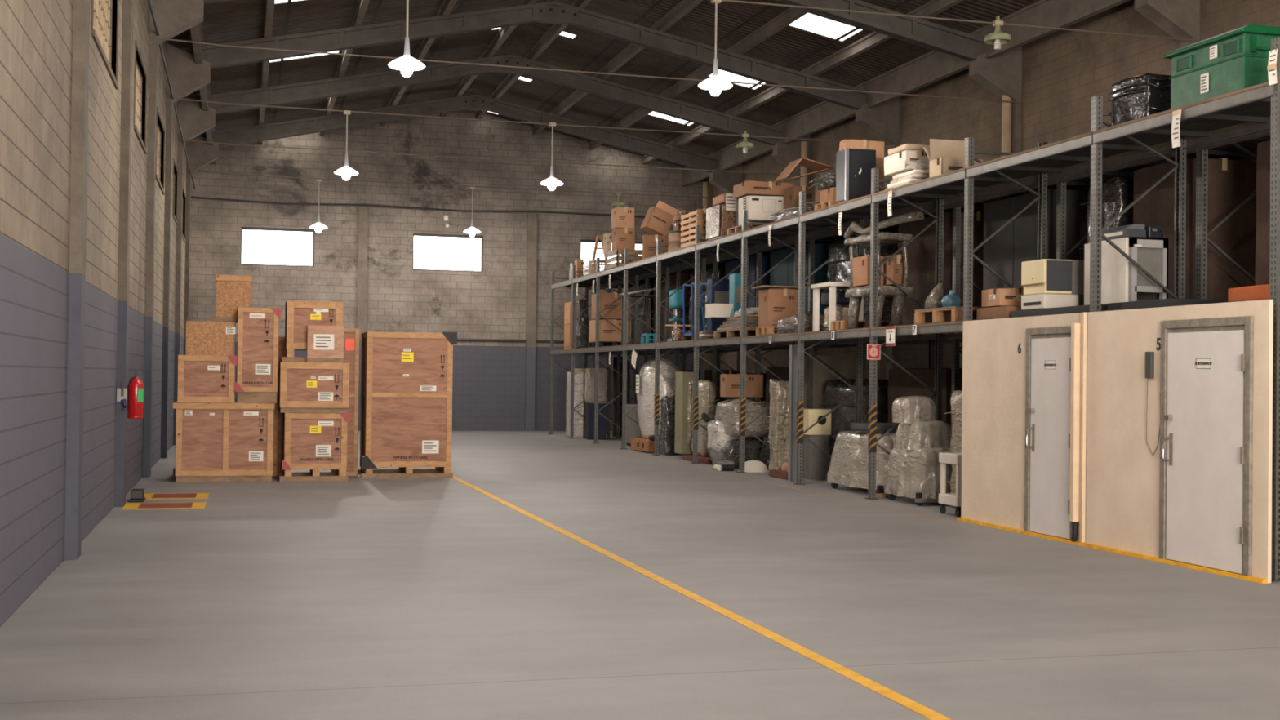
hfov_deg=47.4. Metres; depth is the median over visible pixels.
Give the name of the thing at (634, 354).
paper label
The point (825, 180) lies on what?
wrapped bundle
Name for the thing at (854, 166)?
base cabinet
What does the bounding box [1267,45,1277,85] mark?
paper label
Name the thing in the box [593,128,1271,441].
rack
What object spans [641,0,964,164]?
roof purlin
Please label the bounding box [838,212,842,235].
paper label
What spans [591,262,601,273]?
cardboard box
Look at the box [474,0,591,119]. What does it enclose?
roof purlin
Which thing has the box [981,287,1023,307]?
cardboard box
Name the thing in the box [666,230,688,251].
drum
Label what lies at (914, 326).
number card
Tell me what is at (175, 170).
window
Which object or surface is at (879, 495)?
block
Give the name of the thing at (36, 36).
wall
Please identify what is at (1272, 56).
print
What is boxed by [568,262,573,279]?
wrapped bundle
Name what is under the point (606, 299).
cardboard box
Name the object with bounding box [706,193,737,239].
wrapped bundle
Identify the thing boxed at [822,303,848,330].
wrapped bundle
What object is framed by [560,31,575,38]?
skylight
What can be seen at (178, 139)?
rod
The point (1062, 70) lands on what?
wall
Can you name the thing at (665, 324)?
batten
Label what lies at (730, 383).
cardboard box
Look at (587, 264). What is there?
wrapped bundle
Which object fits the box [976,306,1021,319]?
cardboard box
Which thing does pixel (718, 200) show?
cardboard box
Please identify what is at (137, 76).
window
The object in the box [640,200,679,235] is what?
cardboard box
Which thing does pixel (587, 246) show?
window
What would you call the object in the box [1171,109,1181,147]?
paper label
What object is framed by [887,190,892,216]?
paper label
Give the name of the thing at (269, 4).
roof purlin
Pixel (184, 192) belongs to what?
window
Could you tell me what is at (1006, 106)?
downpipe
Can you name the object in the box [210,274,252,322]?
wooden crate
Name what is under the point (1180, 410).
cold room
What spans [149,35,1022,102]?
rod
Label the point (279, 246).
window
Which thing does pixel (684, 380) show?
cabinet
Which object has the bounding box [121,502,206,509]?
floor marking
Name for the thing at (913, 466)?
goods
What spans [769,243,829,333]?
tall cabinet
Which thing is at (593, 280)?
paper label
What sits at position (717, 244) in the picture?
paper label
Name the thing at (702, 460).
red timber
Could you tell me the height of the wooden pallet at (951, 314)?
0.160 m
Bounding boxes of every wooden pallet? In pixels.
[587,341,631,347]
[680,208,702,248]
[713,328,777,338]
[726,223,762,235]
[755,326,780,335]
[813,200,836,209]
[830,320,890,329]
[914,307,977,324]
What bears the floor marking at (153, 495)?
on the floor
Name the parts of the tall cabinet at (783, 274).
door, door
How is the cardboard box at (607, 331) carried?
on the wooden pallet at (604, 343)
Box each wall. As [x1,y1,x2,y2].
[0,0,191,626]
[188,109,705,431]
[705,0,1279,379]
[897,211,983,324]
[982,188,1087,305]
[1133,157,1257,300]
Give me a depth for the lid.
19.96 m
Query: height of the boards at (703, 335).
0.170 m
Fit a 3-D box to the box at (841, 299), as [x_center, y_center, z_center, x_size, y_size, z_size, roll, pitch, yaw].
[2.941,-0.914,21.406,0.426,0.191,0.506,1,-1,-15]
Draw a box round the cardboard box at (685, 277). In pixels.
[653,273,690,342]
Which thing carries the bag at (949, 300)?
on the board at (951, 306)
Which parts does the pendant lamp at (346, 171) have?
lamp shade, bulb, suspension rod, tie rod, pendant lamp, lamp shade, bulb, suspension rod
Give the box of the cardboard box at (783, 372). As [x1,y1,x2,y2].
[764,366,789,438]
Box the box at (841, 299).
[821,290,849,305]
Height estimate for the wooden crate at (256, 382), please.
1.382 m
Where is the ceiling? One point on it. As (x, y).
(793, 47)
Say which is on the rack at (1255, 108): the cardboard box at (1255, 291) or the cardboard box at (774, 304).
the cardboard box at (1255, 291)
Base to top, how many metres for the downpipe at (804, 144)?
7.250 m
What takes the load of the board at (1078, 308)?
on the rack at (1255, 108)
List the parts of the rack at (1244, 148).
post, post, post, post, post, post, post, post, post, post, post, post, post, post, post, post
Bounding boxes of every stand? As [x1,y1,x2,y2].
[620,294,656,345]
[843,209,924,328]
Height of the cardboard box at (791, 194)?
0.680 m
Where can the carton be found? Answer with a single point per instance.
(820, 167)
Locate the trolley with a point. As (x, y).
(952, 458)
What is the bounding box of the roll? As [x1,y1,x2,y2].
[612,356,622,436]
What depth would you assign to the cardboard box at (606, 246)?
34.00 m
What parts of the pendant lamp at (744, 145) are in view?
lamp shade, bulb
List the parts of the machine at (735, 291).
control panel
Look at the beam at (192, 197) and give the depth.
40.57 m
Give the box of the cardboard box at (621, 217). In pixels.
[611,206,634,229]
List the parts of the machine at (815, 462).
panel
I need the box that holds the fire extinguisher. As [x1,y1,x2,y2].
[127,362,143,418]
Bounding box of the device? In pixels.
[1144,225,1164,238]
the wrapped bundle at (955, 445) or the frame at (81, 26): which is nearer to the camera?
the frame at (81, 26)
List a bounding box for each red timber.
[682,454,711,464]
[769,469,788,479]
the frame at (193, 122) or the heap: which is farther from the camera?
the frame at (193, 122)
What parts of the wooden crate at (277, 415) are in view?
panel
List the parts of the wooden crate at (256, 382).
panel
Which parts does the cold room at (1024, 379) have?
handle, handle plate, door, door frame, corner trim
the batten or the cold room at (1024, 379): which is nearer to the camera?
the cold room at (1024, 379)
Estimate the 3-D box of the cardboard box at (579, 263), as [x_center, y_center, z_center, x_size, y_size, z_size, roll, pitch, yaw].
[-1.552,-2.314,37.121,0.204,0.508,0.289,1,-1,-15]
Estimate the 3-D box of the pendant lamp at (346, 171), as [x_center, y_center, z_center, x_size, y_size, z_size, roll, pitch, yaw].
[-1.611,-3.983,28.358,14.510,1.383,0.452,1,-1,-15]
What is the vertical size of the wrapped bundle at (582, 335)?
1.271 m
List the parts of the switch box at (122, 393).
lever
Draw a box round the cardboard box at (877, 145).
[839,139,884,191]
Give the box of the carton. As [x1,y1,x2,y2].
[773,157,835,204]
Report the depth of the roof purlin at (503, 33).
32.63 m
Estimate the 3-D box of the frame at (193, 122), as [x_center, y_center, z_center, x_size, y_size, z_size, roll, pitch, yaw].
[-2.974,-2.520,33.281,14.510,8.900,0.320,1,-1,-15]
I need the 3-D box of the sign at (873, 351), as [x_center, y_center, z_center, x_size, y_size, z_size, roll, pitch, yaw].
[3.085,-0.108,19.236,0.190,0.200,0.009,1,-1,-15]
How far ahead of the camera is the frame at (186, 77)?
28.05 m
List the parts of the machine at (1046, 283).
panel, panel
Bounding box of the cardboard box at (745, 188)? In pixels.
[733,181,793,198]
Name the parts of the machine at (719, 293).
control panel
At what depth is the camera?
40.91 m
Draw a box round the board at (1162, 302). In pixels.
[1106,298,1227,310]
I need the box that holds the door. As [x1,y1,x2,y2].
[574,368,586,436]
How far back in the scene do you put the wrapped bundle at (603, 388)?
36.40 m
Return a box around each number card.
[831,331,834,339]
[912,324,916,334]
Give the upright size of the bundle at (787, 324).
0.323 m
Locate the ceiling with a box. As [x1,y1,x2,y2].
[168,0,1039,166]
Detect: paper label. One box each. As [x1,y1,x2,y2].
[592,280,595,293]
[608,274,611,288]
[608,351,611,364]
[631,348,637,369]
[716,243,719,262]
[768,225,771,245]
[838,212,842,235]
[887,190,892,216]
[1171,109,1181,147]
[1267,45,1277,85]
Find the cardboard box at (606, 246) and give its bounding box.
[602,232,612,253]
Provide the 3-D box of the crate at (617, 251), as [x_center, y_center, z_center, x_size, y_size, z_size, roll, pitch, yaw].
[-0.290,-2.295,33.671,0.800,0.420,1.214,1,-1,-15]
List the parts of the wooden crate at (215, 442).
panel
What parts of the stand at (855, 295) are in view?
post, leg, leg, post, leg, leg, post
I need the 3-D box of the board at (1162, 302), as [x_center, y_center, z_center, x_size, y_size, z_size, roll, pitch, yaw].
[5.085,-0.516,13.850,0.820,0.070,1.000,1,-1,-15]
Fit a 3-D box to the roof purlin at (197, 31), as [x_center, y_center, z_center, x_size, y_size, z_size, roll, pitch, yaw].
[-5.617,-5.761,17.693,0.150,0.558,45.000,1,-1,-15]
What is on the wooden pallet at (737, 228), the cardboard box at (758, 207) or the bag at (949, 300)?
the cardboard box at (758, 207)
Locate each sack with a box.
[671,208,691,230]
[737,460,768,472]
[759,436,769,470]
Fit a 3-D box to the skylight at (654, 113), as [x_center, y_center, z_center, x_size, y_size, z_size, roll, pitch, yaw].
[0.799,-6.199,36.963,1.240,0.267,1.000,1,-1,-15]
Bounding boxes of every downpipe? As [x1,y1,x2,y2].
[702,182,708,369]
[800,141,808,186]
[1001,94,1012,156]
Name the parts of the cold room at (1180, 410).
handle, handle plate, door, door frame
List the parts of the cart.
rail, panel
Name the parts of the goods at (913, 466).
rail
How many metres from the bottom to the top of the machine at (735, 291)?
1.186 m
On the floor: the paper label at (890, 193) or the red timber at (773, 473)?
the red timber at (773, 473)
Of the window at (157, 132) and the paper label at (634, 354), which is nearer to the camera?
the window at (157, 132)
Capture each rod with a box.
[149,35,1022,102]
[177,138,810,176]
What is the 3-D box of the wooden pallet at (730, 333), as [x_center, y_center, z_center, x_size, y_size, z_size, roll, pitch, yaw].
[1.917,-0.449,25.454,0.830,0.130,1.521,1,-1,-15]
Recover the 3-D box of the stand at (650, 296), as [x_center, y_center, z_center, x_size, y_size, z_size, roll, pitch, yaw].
[-0.008,-0.884,32.636,0.720,1.120,0.660,1,-1,-15]
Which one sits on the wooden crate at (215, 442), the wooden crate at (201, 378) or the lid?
the wooden crate at (201, 378)
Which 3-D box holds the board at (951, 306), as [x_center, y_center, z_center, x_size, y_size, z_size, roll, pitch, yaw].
[3.990,-0.617,17.836,0.860,0.015,1.073,1,-1,-15]
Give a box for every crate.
[173,401,274,482]
[177,355,237,403]
[186,320,235,355]
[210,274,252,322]
[235,306,280,403]
[272,337,285,475]
[278,361,349,413]
[278,413,349,481]
[280,300,342,363]
[306,325,343,363]
[331,328,359,475]
[357,331,457,479]
[604,248,641,269]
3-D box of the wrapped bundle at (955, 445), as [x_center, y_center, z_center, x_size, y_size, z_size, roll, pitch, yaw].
[4.095,1.082,17.965,0.475,1.508,0.723,1,-1,-15]
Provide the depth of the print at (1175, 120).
12.96 m
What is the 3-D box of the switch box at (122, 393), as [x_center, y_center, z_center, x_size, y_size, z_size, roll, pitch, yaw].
[-6.000,0.423,16.894,0.120,0.326,0.090,1,-1,-15]
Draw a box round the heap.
[670,328,692,341]
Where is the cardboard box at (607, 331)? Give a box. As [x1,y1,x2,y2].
[588,319,631,342]
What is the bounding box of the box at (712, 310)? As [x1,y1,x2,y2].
[705,303,733,318]
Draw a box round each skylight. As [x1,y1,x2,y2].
[269,50,338,62]
[275,0,298,3]
[518,76,532,81]
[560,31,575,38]
[648,111,693,124]
[709,69,764,88]
[789,13,862,40]
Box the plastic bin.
[1163,24,1279,109]
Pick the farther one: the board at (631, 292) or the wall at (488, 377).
the wall at (488, 377)
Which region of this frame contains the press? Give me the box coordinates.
[666,289,685,342]
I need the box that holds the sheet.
[888,143,929,155]
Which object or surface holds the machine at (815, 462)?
on the floor
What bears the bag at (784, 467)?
on the floor
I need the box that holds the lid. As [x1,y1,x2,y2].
[851,422,897,431]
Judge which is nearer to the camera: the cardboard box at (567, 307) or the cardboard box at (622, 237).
the cardboard box at (622, 237)
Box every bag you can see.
[732,306,758,317]
[781,461,803,474]
[924,280,944,308]
[941,289,960,306]
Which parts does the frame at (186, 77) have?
ridge plate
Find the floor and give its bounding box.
[0,431,1279,719]
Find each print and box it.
[1172,117,1178,138]
[1269,53,1275,75]
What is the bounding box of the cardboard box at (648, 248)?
[641,234,667,258]
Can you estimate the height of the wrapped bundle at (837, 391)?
1.610 m
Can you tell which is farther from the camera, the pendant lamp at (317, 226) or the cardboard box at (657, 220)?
the pendant lamp at (317, 226)
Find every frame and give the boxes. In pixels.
[64,0,89,559]
[114,0,1199,506]
[142,0,1022,477]
[160,0,899,458]
[173,53,810,444]
[183,93,742,370]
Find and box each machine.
[706,278,729,337]
[728,272,741,318]
[803,408,831,479]
[826,431,895,493]
[1021,258,1084,310]
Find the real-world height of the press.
1.121 m
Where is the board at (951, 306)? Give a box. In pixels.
[914,306,986,311]
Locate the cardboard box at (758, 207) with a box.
[738,195,783,225]
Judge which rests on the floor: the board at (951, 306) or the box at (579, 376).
the box at (579, 376)
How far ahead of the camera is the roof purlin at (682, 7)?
31.68 m
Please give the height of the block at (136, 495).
0.134 m
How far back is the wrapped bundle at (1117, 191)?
16.26 m
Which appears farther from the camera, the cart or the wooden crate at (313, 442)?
the cart
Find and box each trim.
[356,206,368,431]
[524,213,537,431]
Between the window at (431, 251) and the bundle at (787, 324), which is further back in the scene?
the window at (431, 251)
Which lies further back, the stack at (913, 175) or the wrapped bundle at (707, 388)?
the wrapped bundle at (707, 388)
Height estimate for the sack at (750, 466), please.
0.200 m
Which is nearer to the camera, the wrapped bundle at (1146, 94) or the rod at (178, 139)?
the wrapped bundle at (1146, 94)
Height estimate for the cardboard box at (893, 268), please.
0.405 m
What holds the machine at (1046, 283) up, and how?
on the board at (1078, 308)
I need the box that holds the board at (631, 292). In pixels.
[621,288,656,294]
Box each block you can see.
[128,488,146,502]
[173,466,176,478]
[875,493,897,498]
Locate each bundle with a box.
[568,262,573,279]
[574,298,589,348]
[583,260,592,275]
[585,366,608,439]
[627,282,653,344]
[658,394,691,455]
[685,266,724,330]
[688,379,719,457]
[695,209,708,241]
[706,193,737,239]
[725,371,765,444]
[764,379,789,475]
[770,205,813,221]
[772,311,825,333]
[808,170,835,190]
[820,377,888,468]
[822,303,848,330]
[823,231,897,321]
[943,388,962,507]
[1079,175,1133,249]
[1108,72,1171,125]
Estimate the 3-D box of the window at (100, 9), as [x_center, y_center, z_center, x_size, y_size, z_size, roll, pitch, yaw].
[-5.565,-3.613,14.942,0.215,1.160,2.800,1,-1,-15]
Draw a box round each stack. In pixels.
[716,316,776,330]
[884,169,928,190]
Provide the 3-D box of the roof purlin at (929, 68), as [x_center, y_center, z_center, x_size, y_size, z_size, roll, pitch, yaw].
[7.214,-5.570,21.189,0.150,0.558,45.000,1,-1,-15]
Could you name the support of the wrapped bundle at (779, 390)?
on the floor
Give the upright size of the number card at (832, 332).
0.120 m
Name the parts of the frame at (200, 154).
ridge plate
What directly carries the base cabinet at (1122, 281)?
on the board at (1078, 308)
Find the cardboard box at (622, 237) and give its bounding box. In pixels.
[611,227,635,250]
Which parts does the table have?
leg, leg, leg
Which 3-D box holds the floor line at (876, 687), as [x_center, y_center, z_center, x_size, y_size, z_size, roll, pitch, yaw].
[0.003,1.716,11.906,0.095,0.003,31.000,1,-1,-15]
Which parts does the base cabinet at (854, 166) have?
door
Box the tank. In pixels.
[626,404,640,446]
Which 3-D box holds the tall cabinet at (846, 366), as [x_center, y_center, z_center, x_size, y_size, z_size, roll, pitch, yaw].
[3.194,0.919,25.258,0.850,1.983,0.930,1,-1,-15]
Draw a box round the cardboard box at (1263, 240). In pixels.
[1256,139,1270,284]
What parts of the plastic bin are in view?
lid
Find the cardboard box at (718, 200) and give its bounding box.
[712,193,725,205]
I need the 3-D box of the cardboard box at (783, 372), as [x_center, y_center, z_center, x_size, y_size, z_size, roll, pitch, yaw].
[2.857,1.018,26.474,0.848,1.805,1.220,1,-1,-15]
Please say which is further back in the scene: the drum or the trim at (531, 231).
the trim at (531, 231)
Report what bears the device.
on the base cabinet at (1122, 281)
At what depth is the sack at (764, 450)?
24.98 m
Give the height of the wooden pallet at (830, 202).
0.130 m
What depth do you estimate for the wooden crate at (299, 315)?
21.40 m
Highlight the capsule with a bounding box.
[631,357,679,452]
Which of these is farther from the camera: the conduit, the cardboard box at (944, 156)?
the conduit
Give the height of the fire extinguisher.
0.693 m
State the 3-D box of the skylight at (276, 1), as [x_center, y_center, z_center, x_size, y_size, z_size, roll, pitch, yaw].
[-5.614,-6.396,25.266,1.430,0.306,1.000,1,-1,-15]
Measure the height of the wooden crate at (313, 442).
0.997 m
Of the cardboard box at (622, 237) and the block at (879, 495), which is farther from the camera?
the cardboard box at (622, 237)
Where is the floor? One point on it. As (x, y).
(355, 598)
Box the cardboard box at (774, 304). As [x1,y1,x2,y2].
[758,288,798,327]
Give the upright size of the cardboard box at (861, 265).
0.405 m
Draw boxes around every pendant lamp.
[165,96,900,190]
[186,169,738,236]
[736,130,754,153]
[984,15,1011,49]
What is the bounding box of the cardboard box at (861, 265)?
[853,255,883,286]
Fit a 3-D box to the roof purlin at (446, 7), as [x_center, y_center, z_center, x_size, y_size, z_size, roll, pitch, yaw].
[-1.263,-6.793,18.889,0.150,0.228,45.000,1,-1,-15]
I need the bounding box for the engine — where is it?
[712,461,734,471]
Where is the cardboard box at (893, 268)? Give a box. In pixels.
[880,254,903,285]
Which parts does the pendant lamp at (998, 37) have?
lamp shade, bulb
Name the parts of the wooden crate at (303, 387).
panel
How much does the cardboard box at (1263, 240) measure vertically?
1.626 m
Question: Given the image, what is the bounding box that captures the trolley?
[938,452,961,516]
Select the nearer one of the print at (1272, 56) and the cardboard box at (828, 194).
the print at (1272, 56)
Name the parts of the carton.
panel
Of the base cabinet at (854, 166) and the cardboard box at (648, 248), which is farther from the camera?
the cardboard box at (648, 248)
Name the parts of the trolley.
post, post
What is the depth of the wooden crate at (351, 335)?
22.48 m
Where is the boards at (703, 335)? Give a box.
[698,330,716,339]
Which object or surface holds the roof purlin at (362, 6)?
attached to the ceiling
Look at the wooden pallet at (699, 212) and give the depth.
27.54 m
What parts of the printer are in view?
lid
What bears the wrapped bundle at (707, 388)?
on the red timber at (702, 460)
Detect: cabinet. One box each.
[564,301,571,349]
[674,371,693,453]
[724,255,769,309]
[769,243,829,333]
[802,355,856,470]
[835,147,875,204]
[1084,236,1168,305]
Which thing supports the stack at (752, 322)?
on the wooden pallet at (730, 333)
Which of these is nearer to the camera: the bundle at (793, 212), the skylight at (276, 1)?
the bundle at (793, 212)
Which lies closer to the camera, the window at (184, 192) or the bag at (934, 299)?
the bag at (934, 299)
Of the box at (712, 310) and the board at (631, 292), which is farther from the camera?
the board at (631, 292)
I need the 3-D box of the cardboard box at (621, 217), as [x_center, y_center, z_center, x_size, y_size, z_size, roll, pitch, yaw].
[-0.395,-3.245,33.385,0.444,0.478,0.498,1,-1,-15]
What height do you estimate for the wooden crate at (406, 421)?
2.230 m
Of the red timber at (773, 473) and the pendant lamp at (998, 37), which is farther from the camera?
the red timber at (773, 473)
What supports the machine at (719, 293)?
on the rack at (1255, 108)
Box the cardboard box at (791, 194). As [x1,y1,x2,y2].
[783,185,813,211]
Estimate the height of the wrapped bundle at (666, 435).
1.224 m
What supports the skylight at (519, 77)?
attached to the ceiling
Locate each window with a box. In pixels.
[90,0,119,88]
[133,40,146,154]
[155,106,164,195]
[172,158,177,224]
[182,186,186,243]
[240,226,315,266]
[412,232,483,271]
[580,239,642,275]
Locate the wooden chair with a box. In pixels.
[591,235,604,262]
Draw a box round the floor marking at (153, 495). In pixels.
[144,493,208,499]
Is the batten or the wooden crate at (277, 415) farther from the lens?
the batten
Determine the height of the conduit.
0.060 m
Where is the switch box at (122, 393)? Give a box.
[116,382,127,410]
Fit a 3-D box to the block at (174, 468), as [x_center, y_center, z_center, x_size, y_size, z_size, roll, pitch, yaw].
[-6.972,1.682,21.925,0.065,0.140,0.800,1,-1,-15]
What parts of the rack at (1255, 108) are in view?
post, post, post, post, post, post, post, post, post, post, post, post, post, post, post, post, post, post, post, post, post, post, post, foot plate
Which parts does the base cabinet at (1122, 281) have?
door, frame, door, frame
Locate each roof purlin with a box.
[190,22,215,164]
[257,0,275,144]
[319,0,369,135]
[379,0,457,126]
[439,0,537,118]
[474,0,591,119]
[531,0,702,135]
[587,6,809,150]
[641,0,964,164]
[681,0,1129,186]
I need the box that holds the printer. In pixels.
[1101,223,1146,240]
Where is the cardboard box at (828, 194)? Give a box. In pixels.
[819,186,835,203]
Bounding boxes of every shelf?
[684,332,699,336]
[938,452,961,465]
[938,493,961,506]
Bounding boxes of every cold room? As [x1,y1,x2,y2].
[956,312,1087,546]
[1080,299,1273,583]
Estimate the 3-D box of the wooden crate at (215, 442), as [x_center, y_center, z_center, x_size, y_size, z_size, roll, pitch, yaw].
[-6.127,1.190,21.474,1.406,1.133,1.122,1,-1,-15]
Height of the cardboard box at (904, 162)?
0.250 m
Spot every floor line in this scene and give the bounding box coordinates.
[431,466,951,719]
[537,434,944,519]
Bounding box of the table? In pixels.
[810,281,863,331]
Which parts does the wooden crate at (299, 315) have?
panel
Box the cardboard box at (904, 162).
[884,149,929,175]
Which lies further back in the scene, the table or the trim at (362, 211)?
the trim at (362, 211)
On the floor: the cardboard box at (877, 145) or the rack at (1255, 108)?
the rack at (1255, 108)
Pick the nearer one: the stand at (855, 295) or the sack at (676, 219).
the stand at (855, 295)
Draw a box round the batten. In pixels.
[665,324,706,326]
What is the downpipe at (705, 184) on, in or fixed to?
on the floor
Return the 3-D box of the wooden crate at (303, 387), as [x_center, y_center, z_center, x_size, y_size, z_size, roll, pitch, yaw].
[-4.869,0.408,21.727,0.987,0.735,0.950,1,-1,-15]
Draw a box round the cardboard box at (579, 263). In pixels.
[574,258,584,277]
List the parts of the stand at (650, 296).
leg, leg, leg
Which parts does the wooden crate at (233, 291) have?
panel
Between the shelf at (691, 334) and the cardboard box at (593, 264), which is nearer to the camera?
the shelf at (691, 334)
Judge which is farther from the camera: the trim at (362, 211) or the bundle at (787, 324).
the trim at (362, 211)
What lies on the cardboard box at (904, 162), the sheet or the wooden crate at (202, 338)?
the sheet
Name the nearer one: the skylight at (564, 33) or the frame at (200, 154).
the skylight at (564, 33)
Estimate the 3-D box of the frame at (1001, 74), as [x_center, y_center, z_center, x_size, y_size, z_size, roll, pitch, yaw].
[-0.380,-2.600,23.769,14.510,8.900,0.320,1,-1,-15]
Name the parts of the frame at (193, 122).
ridge plate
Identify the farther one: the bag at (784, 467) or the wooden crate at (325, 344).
the bag at (784, 467)
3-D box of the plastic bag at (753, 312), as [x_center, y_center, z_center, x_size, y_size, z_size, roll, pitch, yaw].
[1.934,-0.838,25.281,0.602,0.190,0.747,1,-1,-15]
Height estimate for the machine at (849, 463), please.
0.856 m
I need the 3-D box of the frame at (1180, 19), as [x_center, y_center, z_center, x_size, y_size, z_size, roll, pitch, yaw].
[0.917,-2.640,19.013,14.510,8.900,0.320,1,-1,-15]
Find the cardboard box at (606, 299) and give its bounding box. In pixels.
[591,292,631,319]
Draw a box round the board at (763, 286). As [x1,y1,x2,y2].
[751,284,806,288]
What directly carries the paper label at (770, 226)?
attached to the rack at (1255, 108)
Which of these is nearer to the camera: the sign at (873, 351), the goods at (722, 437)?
the sign at (873, 351)
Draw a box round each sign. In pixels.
[866,344,880,359]
[885,325,894,346]
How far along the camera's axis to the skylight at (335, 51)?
30.48 m
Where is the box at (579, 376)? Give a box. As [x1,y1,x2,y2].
[565,372,584,438]
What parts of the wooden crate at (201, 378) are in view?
panel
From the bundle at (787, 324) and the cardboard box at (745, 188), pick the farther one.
the cardboard box at (745, 188)
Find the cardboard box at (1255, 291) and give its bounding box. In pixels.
[1226,284,1269,302]
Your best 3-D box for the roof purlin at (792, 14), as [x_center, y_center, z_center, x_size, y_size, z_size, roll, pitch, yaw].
[4.473,-6.368,20.449,0.150,0.224,45.000,1,-1,-15]
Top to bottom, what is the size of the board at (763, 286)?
0.025 m
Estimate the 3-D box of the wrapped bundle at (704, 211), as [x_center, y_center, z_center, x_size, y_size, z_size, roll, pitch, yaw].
[1.191,-2.490,27.521,0.244,0.702,1.192,1,-1,-15]
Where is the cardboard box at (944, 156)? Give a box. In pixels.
[924,138,983,177]
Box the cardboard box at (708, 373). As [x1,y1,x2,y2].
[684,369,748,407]
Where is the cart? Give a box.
[682,282,706,340]
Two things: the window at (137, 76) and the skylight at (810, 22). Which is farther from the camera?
the skylight at (810, 22)
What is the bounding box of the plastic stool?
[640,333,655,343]
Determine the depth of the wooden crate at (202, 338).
21.05 m
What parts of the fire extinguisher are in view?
valve lever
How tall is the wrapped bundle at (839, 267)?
1.628 m
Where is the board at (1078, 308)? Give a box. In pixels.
[1010,304,1107,317]
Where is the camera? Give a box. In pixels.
[443,215,448,227]
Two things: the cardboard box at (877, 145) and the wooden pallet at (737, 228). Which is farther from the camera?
the wooden pallet at (737, 228)
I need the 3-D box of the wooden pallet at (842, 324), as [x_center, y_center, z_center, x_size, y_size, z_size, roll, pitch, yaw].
[3.186,-0.487,20.837,0.810,0.130,0.440,1,-1,-15]
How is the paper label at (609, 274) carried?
attached to the rack at (1255, 108)
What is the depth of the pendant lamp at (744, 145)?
29.34 m
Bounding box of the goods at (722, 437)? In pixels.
[701,397,770,468]
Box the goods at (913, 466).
[884,395,951,506]
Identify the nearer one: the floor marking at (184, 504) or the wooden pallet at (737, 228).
the floor marking at (184, 504)
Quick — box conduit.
[457,338,564,342]
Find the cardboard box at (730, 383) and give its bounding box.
[720,373,763,397]
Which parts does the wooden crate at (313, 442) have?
panel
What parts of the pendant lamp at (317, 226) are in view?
lamp shade, bulb, suspension rod, tie rod, pendant lamp, lamp shade, bulb, suspension rod, pendant lamp, lamp shade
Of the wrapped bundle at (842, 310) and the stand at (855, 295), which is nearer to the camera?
the stand at (855, 295)
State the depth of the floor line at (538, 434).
21.53 m
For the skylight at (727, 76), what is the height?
0.267 m
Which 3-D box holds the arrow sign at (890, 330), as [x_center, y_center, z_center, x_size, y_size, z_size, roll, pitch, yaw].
[3.197,-0.304,18.612,0.006,0.260,0.260,1,-1,-15]
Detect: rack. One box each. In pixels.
[547,36,1279,582]
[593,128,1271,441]
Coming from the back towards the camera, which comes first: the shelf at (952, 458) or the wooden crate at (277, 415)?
the wooden crate at (277, 415)

